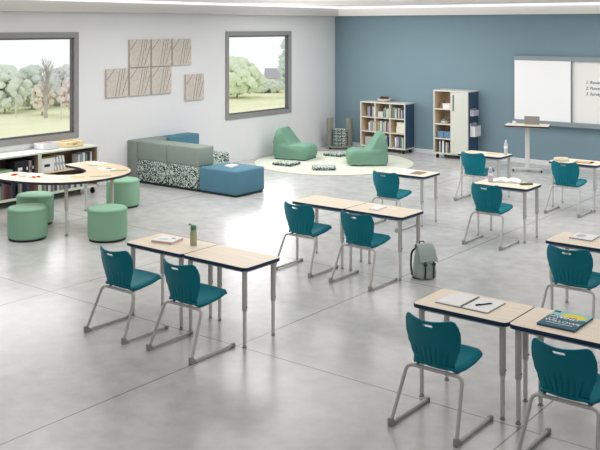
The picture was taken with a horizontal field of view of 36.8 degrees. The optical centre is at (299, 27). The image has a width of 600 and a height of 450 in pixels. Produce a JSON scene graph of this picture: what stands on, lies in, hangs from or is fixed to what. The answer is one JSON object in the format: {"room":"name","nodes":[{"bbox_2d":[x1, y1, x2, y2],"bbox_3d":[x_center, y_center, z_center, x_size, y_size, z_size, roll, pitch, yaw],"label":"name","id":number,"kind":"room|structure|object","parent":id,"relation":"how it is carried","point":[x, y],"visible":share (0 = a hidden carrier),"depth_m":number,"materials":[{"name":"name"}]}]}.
{"room":"classroom","nodes":[
{"label":"classroom","id":0,"kind":"room"},
{"bbox_2d":[0,11,334,187],"bbox_3d":[-5.356,1.218,14.573,0.080,3.430,20.800,0,0,38],"label":"wall","id":1,"kind":"structure","parent":0,"point":[107,123],"depth_m":18.41,"materials":[{"name":"white paint"}]},
{"bbox_2d":[0,32,78,146],"bbox_3d":[-5.040,1.040,14.963,0.110,1.897,3.305,0,0,38],"label":"window","id":2,"kind":"structure","parent":1,"relation":"in","point":[73,36],"depth_m":16.00,"materials":[{"name":"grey glass"}]},
{"bbox_2d":[105,68,127,97],"bbox_3d":[-3.442,1.050,16.932,0.046,0.531,0.531,0,0,38],"label":"acoustic panel","id":3,"kind":"object","parent":1,"relation":"attached to","point":[116,80],"visible":1,"depth_m":16.90,"materials":[{"name":"grey fabric"}]},
{"bbox_2d":[128,67,150,95],"bbox_3d":[-3.094,1.050,17.380,0.046,0.531,0.531,0,0,38],"label":"acoustic panel","id":4,"kind":"object","parent":1,"relation":"attached to","point":[139,79],"visible":1,"depth_m":17.35,"materials":[{"name":"grey fabric"}]},
{"bbox_2d":[128,39,150,67],"bbox_3d":[-3.094,0.505,17.380,0.046,0.531,0.531,0,0,38],"label":"acoustic panel","id":5,"kind":"object","parent":1,"relation":"attached to","point":[139,51],"visible":1,"depth_m":17.35,"materials":[{"name":"grey fabric"}]},
{"bbox_2d":[150,66,170,93],"bbox_3d":[-2.749,1.050,17.824,0.046,0.531,0.531,0,0,38],"label":"acoustic panel","id":6,"kind":"object","parent":1,"relation":"attached to","point":[160,76],"visible":1,"depth_m":17.78,"materials":[{"name":"grey fabric"}]},
{"bbox_2d":[150,39,170,65],"bbox_3d":[-2.749,0.505,17.824,0.046,0.531,0.531,0,0,38],"label":"acoustic panel","id":7,"kind":"object","parent":1,"relation":"attached to","point":[160,48],"visible":1,"depth_m":17.78,"materials":[{"name":"grey fabric"}]},
{"bbox_2d":[0,0,338,15],"bbox_3d":[-5.386,-0.385,14.184,0.350,0.225,20.150,0,0,38],"label":"trim","id":8,"kind":"structure","parent":1,"relation":"attached to","point":[5,5],"depth_m":17.20,"materials":[{"name":"white paint"}]},
{"bbox_2d":[171,39,190,65],"bbox_3d":[-2.405,0.505,18.266,0.046,0.531,0.531,0,0,38],"label":"acoustic panel","id":9,"kind":"object","parent":1,"relation":"attached to","point":[180,48],"visible":1,"depth_m":18.22,"materials":[{"name":"grey fabric"}]},
{"bbox_2d":[184,74,203,100],"bbox_3d":[-2.176,1.236,18.561,0.046,0.531,0.531,0,0,38],"label":"acoustic panel","id":10,"kind":"object","parent":1,"relation":"attached to","point":[193,83],"visible":1,"depth_m":18.51,"materials":[{"name":"grey fabric"}]},
{"bbox_2d":[225,31,291,119],"bbox_3d":[-0.933,1.047,20.245,0.110,1.908,2.260,0,0,38],"label":"window","id":11,"kind":"structure","parent":1,"relation":"in","point":[287,34],"depth_m":20.36,"materials":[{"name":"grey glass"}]},
{"bbox_2d":[0,146,599,449],"bbox_3d":[0.675,3.033,9.883,15.800,0.200,20.800,0,0,38],"label":"floor","id":12,"kind":"structure","parent":0,"point":[329,376],"depth_m":8.65,"materials":[{"name":"concrete"}]},
{"bbox_2d":[0,150,39,202],"bbox_3d":[-4.897,2.510,14.643,0.500,0.845,1.225,0,0,38],"label":"bookcase","id":13,"kind":"object","parent":12,"relation":"on","point":[21,154],"visible":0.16,"depth_m":14.97,"materials":[{"name":"white laminate"}]},
{"bbox_2d":[0,183,3,199],"bbox_3d":[-4.850,2.651,14.548,0.170,0.265,0.042,0,0,38],"label":"book","id":14,"kind":"object","parent":13,"relation":"on","point":[1,184],"visible":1,"depth_m":14.49,"materials":[{"name":"paper"}]},
{"bbox_2d":[0,168,12,173],"bbox_3d":[-4.896,2.376,14.595,0.300,0.115,0.360,0,0,38],"label":"storage box","id":15,"kind":"object","parent":13,"relation":"on","point":[2,170],"visible":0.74,"depth_m":14.57,"materials":[{"name":"green plastic"}]},
{"bbox_2d":[6,184,8,198],"bbox_3d":[-4.800,2.666,14.613,0.170,0.235,0.054,0,0,38],"label":"book","id":16,"kind":"object","parent":13,"relation":"on","point":[7,185],"visible":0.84,"depth_m":14.57,"materials":[{"name":"red paper"}]},
{"bbox_2d":[6,159,24,171],"bbox_3d":[-4.677,2.313,14.818,0.252,0.240,0.200,0,0,38],"label":"file box","id":17,"kind":"object","parent":13,"relation":"on","point":[17,165],"visible":0.6,"depth_m":14.75,"materials":[{"name":"black plastic"}]},
{"bbox_2d":[19,159,28,172],"bbox_3d":[-4.595,2.316,14.924,0.252,0.235,0.060,0,0,38],"label":"file box","id":18,"kind":"object","parent":13,"relation":"on","point":[26,161],"visible":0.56,"depth_m":14.85,"materials":[{"name":"black plastic"}]},
{"bbox_2d":[23,158,33,172],"bbox_3d":[-4.525,2.313,15.013,0.252,0.240,0.045,0,0,38],"label":"file box","id":19,"kind":"object","parent":13,"relation":"on","point":[32,160],"visible":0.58,"depth_m":14.93,"materials":[{"name":"black plastic"}]},
{"bbox_2d":[7,203,47,242],"bbox_3d":[-3.784,2.708,12.510,0.550,0.451,0.550,0,0,38],"label":"stool","id":20,"kind":"object","parent":12,"relation":"on","point":[26,222],"visible":1,"depth_m":12.29,"materials":[{"name":"green fabric"}]},
{"bbox_2d":[16,191,53,224],"bbox_3d":[-3.956,2.708,13.458,0.550,0.451,0.550,0,0,38],"label":"stool","id":21,"kind":"object","parent":12,"relation":"on","point":[43,197],"visible":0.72,"depth_m":13.33,"materials":[{"name":"green fabric"}]},
{"bbox_2d":[24,143,97,193],"bbox_3d":[-4.142,2.510,15.614,0.500,0.845,1.225,0,0,38],"label":"bookcase","id":22,"kind":"object","parent":12,"relation":"on","point":[67,152],"visible":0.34,"depth_m":15.84,"materials":[{"name":"white laminate"}]},
{"bbox_2d":[34,141,58,149],"bbox_3d":[-4.362,2.038,15.478,0.280,0.100,0.310,0,0,38],"label":"basket","id":23,"kind":"object","parent":22,"relation":"on","point":[47,145],"visible":1,"depth_m":15.40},
{"bbox_2d":[42,157,53,171],"bbox_3d":[-4.352,2.321,15.236,0.252,0.225,0.280,0,0,38],"label":"file box","id":24,"kind":"object","parent":22,"relation":"on","point":[47,163],"visible":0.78,"depth_m":15.16,"materials":[{"name":"white cardboard"}]},
{"bbox_2d":[55,155,62,168],"bbox_3d":[-4.179,2.314,15.458,0.252,0.237,0.075,0,0,38],"label":"file box","id":25,"kind":"object","parent":22,"relation":"on","point":[59,157],"visible":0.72,"depth_m":15.38,"materials":[{"name":"white cardboard"}]},
{"bbox_2d":[53,154,65,168],"bbox_3d":[-4.141,2.314,15.507,0.252,0.237,0.075,0,0,38],"label":"file box","id":26,"kind":"object","parent":22,"relation":"on","point":[62,156],"visible":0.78,"depth_m":15.43,"materials":[{"name":"white cardboard"}]},
{"bbox_2d":[55,139,83,147],"bbox_3d":[-4.040,2.043,15.791,0.303,0.090,0.380,0,0,38],"label":"wooden tray","id":27,"kind":"object","parent":22,"relation":"on","point":[65,143],"visible":0.91,"depth_m":15.71,"materials":[{"name":"brown wood"}]},
{"bbox_2d":[72,154,79,162],"bbox_3d":[-3.918,2.328,15.764,0.170,0.210,0.046,0,0,38],"label":"book","id":28,"kind":"object","parent":22,"relation":"on","point":[75,157],"visible":0.64,"depth_m":15.74,"materials":[{"name":"white paper"}]},
{"bbox_2d":[0,161,130,235],"bbox_3d":[-3.339,2.538,13.251,1.559,0.790,1.973,0,0,38],"label":"table","id":29,"kind":"object","parent":12,"relation":"on","point":[45,179],"visible":0.94,"depth_m":12.92,"materials":[{"name":"brown wood"}]},
{"bbox_2d":[87,204,127,242],"bbox_3d":[-2.664,2.708,12.469,0.550,0.451,0.550,0,0,38],"label":"stool","id":30,"kind":"object","parent":12,"relation":"on","point":[106,223],"visible":1,"depth_m":12.25,"materials":[{"name":"green fabric"}]},
{"bbox_2d":[106,176,139,208],"bbox_3d":[-2.902,2.708,14.768,0.550,0.451,0.550,0,0,38],"label":"stool","id":31,"kind":"object","parent":12,"relation":"on","point":[126,189],"visible":0.77,"depth_m":14.56,"materials":[{"name":"green fabric"}]},
{"bbox_2d":[84,245,168,344],"bbox_3d":[-1.679,2.518,8.713,0.574,0.830,0.578,0,0,38],"label":"chair","id":32,"kind":"object","parent":12,"relation":"on","point":[120,272],"visible":1,"depth_m":8.59,"materials":[{"name":"teal plastic"}]},
{"bbox_2d":[128,136,165,176],"bbox_3d":[-2.947,2.541,17.383,0.270,0.785,0.775,0,0,38],"label":"module","id":33,"kind":"object","parent":12,"relation":"on","point":[133,143],"visible":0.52,"depth_m":17.09,"materials":[{"name":"green fabric"}]},
{"bbox_2d":[137,139,180,186],"bbox_3d":[-2.541,2.541,17.032,0.797,0.785,0.720,0,0,38],"label":"module","id":34,"kind":"object","parent":12,"relation":"on","point":[152,153],"visible":0.6,"depth_m":16.75,"materials":[{"name":"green fabric"}]},
{"bbox_2d":[127,234,216,328],"bbox_3d":[-1.303,2.563,9.137,0.814,0.740,0.520,0,0,38],"label":"student desk","id":35,"kind":"object","parent":12,"relation":"on","point":[177,250],"visible":0.65,"depth_m":9.06,"materials":[{"name":"beige laminate"}]},
{"bbox_2d":[151,235,182,244],"bbox_3d":[-1.359,2.179,9.223,0.250,0.027,0.220,0,0,24],"label":"book","id":36,"kind":"object","parent":35,"relation":"on","point":[170,240],"visible":1,"depth_m":9.19,"materials":[{"name":"white paper"}]},
{"bbox_2d":[189,223,196,245],"bbox_3d":[-1.074,2.084,9.055,0.069,0.216,0.084,0,0,-31],"label":"bottle","id":37,"kind":"object","parent":35,"relation":"on","point":[193,233],"visible":1,"depth_m":9.02,"materials":[{"name":"green plastic"}]},
{"bbox_2d":[146,258,234,364],"bbox_3d":[-0.994,2.518,8.218,0.574,0.830,0.578,0,0,38],"label":"chair","id":38,"kind":"object","parent":12,"relation":"on","point":[184,285],"visible":1,"depth_m":8.09,"materials":[{"name":"teal plastic"}]},
{"bbox_2d":[167,142,222,191],"bbox_3d":[-1.909,2.541,16.541,0.797,0.785,0.720,0,0,38],"label":"module","id":39,"kind":"object","parent":12,"relation":"on","point":[184,160],"visible":0.73,"depth_m":16.23,"materials":[{"name":"green fabric"}]},
{"bbox_2d":[161,132,228,162],"bbox_3d":[-2.090,2.541,17.739,1.150,0.785,0.830,0,0,38],"label":"module","id":40,"kind":"object","parent":12,"relation":"on","point":[188,137],"visible":0.27,"depth_m":17.77,"materials":[{"name":"fabric"}]},
{"bbox_2d":[184,245,279,347],"bbox_3d":[-0.655,2.563,8.634,0.814,0.740,0.520,0,0,38],"label":"student desk","id":41,"kind":"object","parent":12,"relation":"on","point":[220,256],"visible":0.92,"depth_m":8.56,"materials":[{"name":"beige laminate"}]},
{"bbox_2d":[200,162,263,197],"bbox_3d":[-1.213,2.708,16.025,0.890,0.450,0.760,0,0,38],"label":"ottoman","id":42,"kind":"object","parent":12,"relation":"on","point":[241,180],"visible":1,"depth_m":15.75,"materials":[{"name":"blue fabric"}]},
{"bbox_2d":[276,201,337,277],"bbox_3d":[0.065,2.518,10.916,0.574,0.830,0.578,0,0,38],"label":"chair","id":43,"kind":"object","parent":12,"relation":"on","point":[300,221],"visible":0.97,"depth_m":10.78,"materials":[{"name":"teal plastic"}]},
{"bbox_2d":[292,195,365,268],"bbox_3d":[0.364,2.563,11.315,0.814,0.740,0.520,0,0,38],"label":"student desk","id":44,"kind":"object","parent":12,"relation":"on","point":[318,202],"visible":0.68,"depth_m":11.26,"materials":[{"name":"beige laminate"}]},
{"bbox_2d":[255,151,413,174],"bbox_3d":[0.732,2.926,19.504,3.430,0.012,3.430,0,0,38],"label":"round rug","id":45,"kind":"object","parent":12,"relation":"on","point":[343,167],"visible":0.68,"depth_m":18.87,"materials":[{"name":"beige carpet"}]},
{"bbox_2d":[272,160,300,166],"bbox_3d":[-0.288,2.888,19.119,0.484,0.063,0.434,0,0,30],"label":"floor cushion","id":46,"kind":"object","parent":45,"relation":"on","point":[281,162],"visible":1,"depth_m":19.00,"materials":[{"name":"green fabric"}]},
{"bbox_2d":[273,126,316,160],"bbox_3d":[-0.101,2.570,20.073,0.846,0.698,0.670,0,0,26],"label":"lounge chair","id":47,"kind":"object","parent":45,"relation":"on","point":[287,145],"visible":1,"depth_m":19.88,"materials":[{"name":"green fabric"}]},
{"bbox_2d":[312,165,335,169],"bbox_3d":[0.489,2.888,18.540,0.484,0.063,0.434,0,0,0],"label":"floor cushion","id":48,"kind":"object","parent":45,"relation":"on","point":[314,167],"visible":1,"depth_m":18.35,"materials":[{"name":"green fabric"}]},
{"bbox_2d":[323,151,345,156],"bbox_3d":[0.828,2.888,20.506,0.484,0.063,0.434,0,0,32],"label":"floor cushion","id":49,"kind":"object","parent":45,"relation":"on","point":[331,153],"visible":0.79,"depth_m":20.36,"materials":[{"name":"green fabric"}]},
{"bbox_2d":[345,130,387,165],"bbox_3d":[1.421,2.570,19.241,0.846,0.698,0.670,0,0,-6],"label":"lounge chair","id":50,"kind":"object","parent":45,"relation":"on","point":[375,153],"visible":1,"depth_m":18.94,"materials":[{"name":"green fabric"}]},
{"bbox_2d":[326,118,352,148],"bbox_3d":[0.956,2.563,21.717,0.630,0.740,0.370,0,0,0],"label":"cart","id":51,"kind":"object","parent":12,"relation":"on","point":[329,121],"visible":0.94,"depth_m":21.75,"materials":[{"name":"grey plastic"}]},
{"bbox_2d":[333,142,346,145],"bbox_3d":[0.956,2.817,21.687,0.334,0.079,0.214,0,0,0],"label":"floor cushion","id":52,"kind":"object","parent":51,"relation":"on","point":[334,144],"visible":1,"depth_m":21.59,"materials":[{"name":"green fabric"}]},
{"bbox_2d":[333,139,346,142],"bbox_3d":[0.956,2.735,21.687,0.334,0.079,0.214,0,0,0],"label":"floor cushion","id":53,"kind":"object","parent":52,"relation":"on","point":[334,140],"visible":1,"depth_m":21.59,"materials":[{"name":"green fabric"}]},
{"bbox_2d":[333,136,346,138],"bbox_3d":[0.956,2.651,21.687,0.334,0.079,0.214,0,0,0],"label":"floor cushion","id":54,"kind":"object","parent":53,"relation":"on","point":[334,137],"visible":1,"depth_m":21.59,"materials":[{"name":"green fabric"}]},
{"bbox_2d":[333,132,346,135],"bbox_3d":[0.956,2.568,21.687,0.334,0.079,0.214,0,0,0],"label":"floor cushion","id":55,"kind":"object","parent":54,"relation":"on","point":[334,133],"visible":1,"depth_m":21.59,"materials":[{"name":"green fabric"}]},
{"bbox_2d":[333,128,346,131],"bbox_3d":[0.956,2.486,21.687,0.334,0.079,0.214,0,0,0],"label":"floor cushion","id":56,"kind":"object","parent":55,"relation":"on","point":[334,129],"visible":1,"depth_m":21.59,"materials":[{"name":"green fabric"}]},
{"bbox_2d":[328,145,351,147],"bbox_3d":[0.956,2.873,21.717,0.560,0.030,0.370,0,0,0],"label":"shelf","id":57,"kind":"object","parent":51,"relation":"attached to","point":[329,146],"depth_m":21.56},
{"bbox_2d":[328,210,397,291],"bbox_3d":[0.728,2.518,10.375,0.574,0.830,0.578,0,0,38],"label":"chair","id":58,"kind":"object","parent":12,"relation":"on","point":[359,231],"visible":1,"depth_m":10.25,"materials":[{"name":"teal plastic"}]},
{"bbox_2d":[346,203,422,280],"bbox_3d":[1.012,2.563,10.812,0.814,0.740,0.520,0,0,38],"label":"student desk","id":59,"kind":"object","parent":12,"relation":"on","point":[394,213],"visible":0.68,"depth_m":10.71,"materials":[{"name":"beige laminate"}]},
{"bbox_2d":[369,205,386,210],"bbox_3d":[0.939,2.186,10.887,0.125,0.014,0.261,0,0,33],"label":"notepad","id":60,"kind":"object","parent":59,"relation":"on","point":[378,207],"visible":1,"depth_m":10.88,"materials":[{"name":"white paper"}]},
{"bbox_2d":[360,100,414,153],"bbox_3d":[2.061,2.350,21.302,1.244,1.165,0.430,0,0,38],"label":"cube bookcase","id":61,"kind":"object","parent":12,"relation":"on","point":[409,107],"visible":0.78,"depth_m":21.12,"materials":[{"name":"beige laminate"}]},
{"bbox_2d":[396,127,403,132],"bbox_3d":[2.395,2.394,20.973,0.250,0.130,0.220,0,0,38],"label":"storage box","id":62,"kind":"object","parent":61,"relation":"on","point":[398,129],"visible":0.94,"depth_m":20.91,"materials":[{"name":"beige cardboard"}]},
{"bbox_2d":[371,170,415,232],"bbox_3d":[1.330,2.518,13.251,0.574,0.830,0.578,0,0,38],"label":"chair","id":63,"kind":"object","parent":12,"relation":"on","point":[387,186],"visible":0.95,"depth_m":13.11,"materials":[{"name":"teal plastic"}]},
{"bbox_2d":[378,168,439,226],"bbox_3d":[1.646,2.563,13.625,0.814,0.740,0.520,0,0,38],"label":"student desk","id":64,"kind":"object","parent":12,"relation":"on","point":[429,174],"visible":0.65,"depth_m":13.48,"materials":[{"name":"beige paint"}]},
{"bbox_2d":[396,169,417,172],"bbox_3d":[1.632,2.190,13.717,0.292,0.004,0.310,0,0,38],"label":"paper sheets","id":65,"kind":"object","parent":64,"relation":"on","point":[403,170],"visible":1,"depth_m":13.70,"materials":[{"name":"white paper"}]},
{"bbox_2d":[410,241,437,279],"bbox_3d":[1.454,2.725,10.557,0.290,0.416,0.280,0,0,-20],"label":"backpack","id":66,"kind":"object","parent":12,"relation":"on","point":[425,257],"visible":1,"depth_m":10.48,"materials":[{"name":"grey fabric"}]},
{"bbox_2d":[387,312,493,447],"bbox_3d":[1.044,2.518,6.677,0.574,0.830,0.578,0,0,38],"label":"chair","id":67,"kind":"object","parent":12,"relation":"on","point":[439,346],"visible":1,"depth_m":6.55,"materials":[{"name":"teal plastic"}]},
{"bbox_2d":[433,89,477,157],"bbox_3d":[3.479,2.171,20.153,0.870,1.525,0.502,0,0,38],"label":"cabinet","id":68,"kind":"object","parent":12,"relation":"on","point":[461,101],"visible":0.71,"depth_m":19.91,"materials":[{"name":"beige laminate"}]},
{"bbox_2d":[437,130,448,137],"bbox_3d":[3.220,2.408,20.299,0.170,0.150,0.250,0,0,38],"label":"storage bin","id":69,"kind":"object","parent":68,"relation":"on","point":[440,134],"visible":0.77,"depth_m":20.21,"materials":[{"name":"blue plastic"}]},
{"bbox_2d":[444,130,449,138],"bbox_3d":[3.362,2.408,20.189,0.170,0.150,0.250,0,0,38],"label":"storage bin","id":70,"kind":"object","parent":68,"relation":"on","point":[446,133],"visible":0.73,"depth_m":20.11,"materials":[{"name":"blue plastic"}]},
{"bbox_2d":[470,108,478,115],"bbox_3d":[3.844,1.874,19.852,0.080,0.168,0.270,0,0,38],"label":"caddy","id":71,"kind":"object","parent":68,"relation":"attached to","point":[473,112],"visible":1,"depth_m":19.78,"materials":[{"name":"white plastic"}]},
{"bbox_2d":[470,123,480,136],"bbox_3d":[3.869,2.256,19.851,0.120,0.304,0.300,0,0,38],"label":"caddy","id":72,"kind":"object","parent":68,"relation":"attached to","point":[475,129],"visible":1,"depth_m":19.76,"materials":[{"name":"white plastic"}]},
{"bbox_2d":[414,289,532,419],"bbox_3d":[1.368,2.563,7.117,0.814,0.740,0.520,0,0,38],"label":"student desk","id":73,"kind":"object","parent":12,"relation":"on","point":[501,317],"visible":0.79,"depth_m":7.00,"materials":[{"name":"beige laminate"}]},
{"bbox_2d":[435,292,505,313],"bbox_3d":[1.353,2.184,7.155,0.456,0.018,0.321,0,0,38],"label":"spiral notebook","id":74,"kind":"object","parent":73,"relation":"on","point":[455,299],"visible":1,"depth_m":7.13,"materials":[{"name":"white paper"}]},
{"bbox_2d":[453,151,494,200],"bbox_3d":[2.994,2.518,15.276,0.574,0.830,0.578,0,0,38],"label":"chair","id":75,"kind":"object","parent":12,"relation":"on","point":[474,165],"visible":0.91,"depth_m":15.15,"materials":[{"name":"teal plastic"}]},
{"bbox_2d":[458,150,512,196],"bbox_3d":[3.204,2.563,15.593,0.814,0.740,0.520,0,0,38],"label":"student desk","id":76,"kind":"object","parent":12,"relation":"on","point":[498,157],"visible":0.62,"depth_m":15.52,"materials":[{"name":"beige laminate"}]},
{"bbox_2d":[504,140,507,154],"bbox_3d":[3.532,2.067,15.464,0.065,0.250,0.065,0,0,38],"label":"water bottle","id":77,"kind":"object","parent":76,"relation":"on","point":[505,143],"visible":1,"depth_m":15.45,"materials":[{"name":"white plastic"}]},
{"bbox_2d":[462,183,518,250],"bbox_3d":[2.583,2.518,12.207,0.574,0.830,0.578,0,0,38],"label":"chair","id":78,"kind":"object","parent":12,"relation":"on","point":[488,200],"visible":1,"depth_m":12.08,"materials":[{"name":"teal plastic"}]},
{"bbox_2d":[475,179,540,242],"bbox_3d":[2.903,2.563,12.616,0.814,0.740,0.520,0,0,38],"label":"student desk","id":79,"kind":"object","parent":12,"relation":"on","point":[514,187],"visible":0.69,"depth_m":12.48,"materials":[{"name":"beige paint"}]},
{"bbox_2d":[488,167,492,181],"bbox_3d":[2.694,2.087,12.747,0.069,0.210,0.069,0,0,38],"label":"water bottle","id":80,"kind":"object","parent":79,"relation":"on","point":[490,172],"visible":1,"depth_m":12.72,"materials":[{"name":"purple plastic"}]},
{"bbox_2d":[493,177,521,183],"bbox_3d":[2.944,2.174,12.804,0.388,0.036,0.278,0,0,20],"label":"open book","id":81,"kind":"object","parent":79,"relation":"on","point":[500,179],"visible":1,"depth_m":12.73,"materials":[{"name":"white paper"}]},
{"bbox_2d":[504,123,549,172],"bbox_3d":[4.607,2.455,18.248,0.866,0.955,0.563,0,0,20],"label":"table","id":82,"kind":"object","parent":12,"relation":"on","point":[518,125],"visible":1,"depth_m":18.19,"materials":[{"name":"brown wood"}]},
{"bbox_2d":[524,116,539,124],"bbox_3d":[4.717,1.889,18.288,0.300,0.178,0.233,0,0,20],"label":"laptop","id":83,"kind":"object","parent":82,"relation":"on","point":[528,120],"visible":1,"depth_m":18.19,"materials":[{"name":"silver metal"}]},
{"bbox_2d":[510,307,599,424],"bbox_3d":[2.015,2.563,6.614,0.814,0.740,0.520,0,0,38],"label":"student desk","id":84,"kind":"object","parent":12,"relation":"on","point":[588,335],"visible":0.82,"depth_m":6.64,"materials":[{"name":"beige laminate"}]},
{"bbox_2d":[536,310,592,332],"bbox_3d":[1.972,2.183,6.700,0.287,0.018,0.383,0,0,38],"label":"picture book","id":85,"kind":"object","parent":84,"relation":"on","point":[558,319],"visible":1,"depth_m":6.66,"materials":[{"name":"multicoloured paper"}]},
{"bbox_2d":[517,337,599,449],"bbox_3d":[1.840,2.518,6.128,0.574,0.830,0.578,0,0,38],"label":"chair","id":86,"kind":"object","parent":12,"relation":"on","point":[573,375],"visible":1,"depth_m":5.99,"materials":[{"name":"teal plastic"}]},
{"bbox_2d":[544,160,591,217],"bbox_3d":[4.236,2.518,14.235,0.574,0.830,0.578,0,0,38],"label":"chair","id":87,"kind":"object","parent":12,"relation":"on","point":[565,176],"visible":1,"depth_m":14.10,"materials":[{"name":"teal plastic"}]},
{"bbox_2d":[541,244,599,317],"bbox_3d":[2.666,2.518,8.754,0.574,0.830,0.578,0,0,38],"label":"chair","id":88,"kind":"object","parent":12,"relation":"on","point":[574,270],"visible":0.97,"depth_m":8.62,"materials":[{"name":"teal plastic"}]},
{"bbox_2d":[546,232,599,309],"bbox_3d":[2.991,2.563,9.222,0.814,0.740,0.520,0,0,38],"label":"student desk","id":89,"kind":"object","parent":12,"relation":"on","point":[562,239],"visible":0.59,"depth_m":9.25,"materials":[{"name":"beige laminate"}]},
{"bbox_2d":[569,233,599,241],"bbox_3d":[2.964,2.185,9.382,0.240,0.015,0.270,0,0,38],"label":"magazine","id":90,"kind":"object","parent":89,"relation":"on","point":[579,236],"visible":1,"depth_m":9.37,"materials":[{"name":"white paper"}]},
{"bbox_2d":[549,158,599,211],"bbox_3d":[4.533,2.563,14.687,0.814,0.740,0.520,0,0,38],"label":"student desk","id":91,"kind":"object","parent":12,"relation":"on","point":[596,164],"visible":0.69,"depth_m":14.47,"materials":[{"name":"beige paint"}]},
{"bbox_2d":[553,157,568,160],"bbox_3d":[4.293,2.170,14.797,0.250,0.045,0.250,0,0,38],"label":"paper roll","id":92,"kind":"object","parent":91,"relation":"on","point":[554,158],"visible":1,"depth_m":14.72,"materials":[{"name":"beige paper"}]},
{"bbox_2d":[573,160,593,163],"bbox_3d":[4.603,2.183,14.594,0.294,0.018,0.221,0,0,30],"label":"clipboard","id":93,"kind":"object","parent":91,"relation":"on","point":[577,161],"visible":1,"depth_m":14.54,"materials":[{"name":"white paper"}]},
{"bbox_2d":[140,0,599,6],"bbox_3d":[0.675,-0.547,9.883,15.800,0.100,20.800,0,0,38],"label":"ceiling","id":94,"kind":"structure","parent":0,"point":[336,3],"depth_m":18.23,"materials":[{"name":"white paint"}]},
{"bbox_2d":[339,2,599,8],"bbox_3d":[6.895,-0.474,17.353,15.150,0.045,0.070,0,0,38],"label":"trim","id":95,"kind":"structure","parent":94,"relation":"attached to","point":[582,3],"depth_m":19.68,"materials":[{"name":"white paint"}]},
{"bbox_2d":[335,14,599,160],"bbox_3d":[7.085,1.218,17.883,15.500,3.430,0.300,0,0,38],"label":"wall","id":96,"kind":"structure","parent":0,"point":[398,58],"depth_m":20.32,"materials":[{"name":"blue paint"}]},
{"bbox_2d":[338,5,599,15],"bbox_3d":[6.886,-0.385,17.626,15.500,0.225,0.350,0,0,38],"label":"trim","id":97,"kind":"structure","parent":96,"relation":"attached to","point":[540,9],"depth_m":19.76,"materials":[{"name":"white paint"}]},
{"bbox_2d":[353,142,599,169],"bbox_3d":[6.988,2.883,17.758,15.500,0.100,0.015,0,0,38],"label":"baseboard","id":98,"kind":"structure","parent":96,"relation":"attached to","point":[418,150],"depth_m":19.61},
{"bbox_2d":[514,56,599,128],"bbox_3d":[5.642,1.348,18.732,2.520,1.460,0.129,0,0,38],"label":"whiteboard","id":99,"kind":"object","parent":96,"relation":"attached to","point":[559,90],"visible":1,"depth_m":18.88,"materials":[{"name":"metal"}]},
{"bbox_2d":[550,125,599,128],"bbox_3d":[5.612,2.068,18.692,2.520,0.020,0.030,0,0,38],"label":"tray","id":100,"kind":"object","parent":99,"relation":"on","point":[574,126],"depth_m":18.53,"materials":[{"name":"metal"}]},
{"label":"outside","id":101,"kind":"structure","parent":0,"visible":0},
{"bbox_2d":[0,90,284,137],"bbox_3d":[-23.253,9.133,95.753,56.000,0.400,94.000,0,0,38],"label":"lawn","id":102,"kind":"structure","parent":101,"point":[28,121],"depth_m":92.06,"materials":[{"name":"green plant"}]},
{"bbox_2d":[0,64,31,112],"bbox_3d":[-30.745,6.425,93.434,4.826,5.108,5.278,0,0,12],"label":"broadleaf tree","id":103,"kind":"object","parent":102,"relation":"on","point":[11,87],"visible":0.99,"depth_m":92.37,"materials":[{"name":"green plant"}]},
{"bbox_2d":[18,65,55,108],"bbox_3d":[-29.226,6.536,98.293,5.024,4.887,5.142,0,0,14],"label":"broadleaf tree","id":104,"kind":"object","parent":102,"relation":"on","point":[31,72],"visible":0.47,"depth_m":96.85,"materials":[{"name":"green plant"}]},
{"bbox_2d":[30,84,55,115],"bbox_3d":[-26.000,7.345,91.107,2.602,3.228,2.605,0,0,26],"label":"autumn tree","id":105,"kind":"object","parent":102,"relation":"on","point":[38,102],"visible":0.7,"depth_m":90.54,"materials":[{"name":"plant"}]},
{"bbox_2d":[38,58,53,117],"bbox_3d":[-24.973,5.889,88.558,1.659,6.105,1.576,0,0,38],"label":"bare tree","id":106,"kind":"object","parent":102,"relation":"on","point":[46,69],"visible":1,"depth_m":88.36,"materials":[{"name":"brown plant"}]},
{"bbox_2d":[48,64,69,104],"bbox_3d":[-26.786,6.707,103.892,6.618,4.814,7.220,0,0,38],"label":"broadleaf tree","id":107,"kind":"object","parent":102,"relation":"on","point":[60,74],"visible":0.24,"depth_m":102.05,"materials":[{"name":"green plant"}]},
{"bbox_2d":[56,79,69,109],"bbox_3d":[-22.508,6.940,89.492,3.069,4.029,3.208,0,0,38],"label":"autumn tree","id":108,"kind":"object","parent":102,"relation":"on","point":[65,89],"visible":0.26,"depth_m":88.99,"materials":[{"name":"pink plant"}]},
{"bbox_2d":[229,56,266,97],"bbox_3d":[-7.914,6.289,113.918,7.080,5.337,7.367,0,0,-16],"label":"broadleaf tree","id":109,"kind":"object","parent":102,"relation":"on","point":[244,77],"visible":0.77,"depth_m":111.64,"materials":[{"name":"green plant"}]},
{"bbox_2d":[257,79,280,92],"bbox_3d":[-4.873,8.229,123.542,5.335,2.250,4.819,0,0,-13],"label":"hedge","id":110,"kind":"object","parent":102,"relation":"on","point":[271,86],"visible":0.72,"depth_m":121.87,"materials":[{"name":"green plant"}]},
{"bbox_2d":[264,68,284,81],"bbox_3d":[-2.559,7.433,129.698,5.000,3.000,3.800,0,0,3],"label":"house","id":111,"kind":"structure","parent":102,"relation":"on","point":[270,73],"depth_m":128.56,"materials":[{"name":"grey"}]},
{"bbox_2d":[277,37,284,89],"bbox_3d":[-1.524,5.000,114.366,2.636,7.956,2.611,0,0,38],"label":"conifer tree","id":112,"kind":"object","parent":102,"relation":"on","point":[281,85],"visible":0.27,"depth_m":113.73,"materials":[{"name":"green plant"}]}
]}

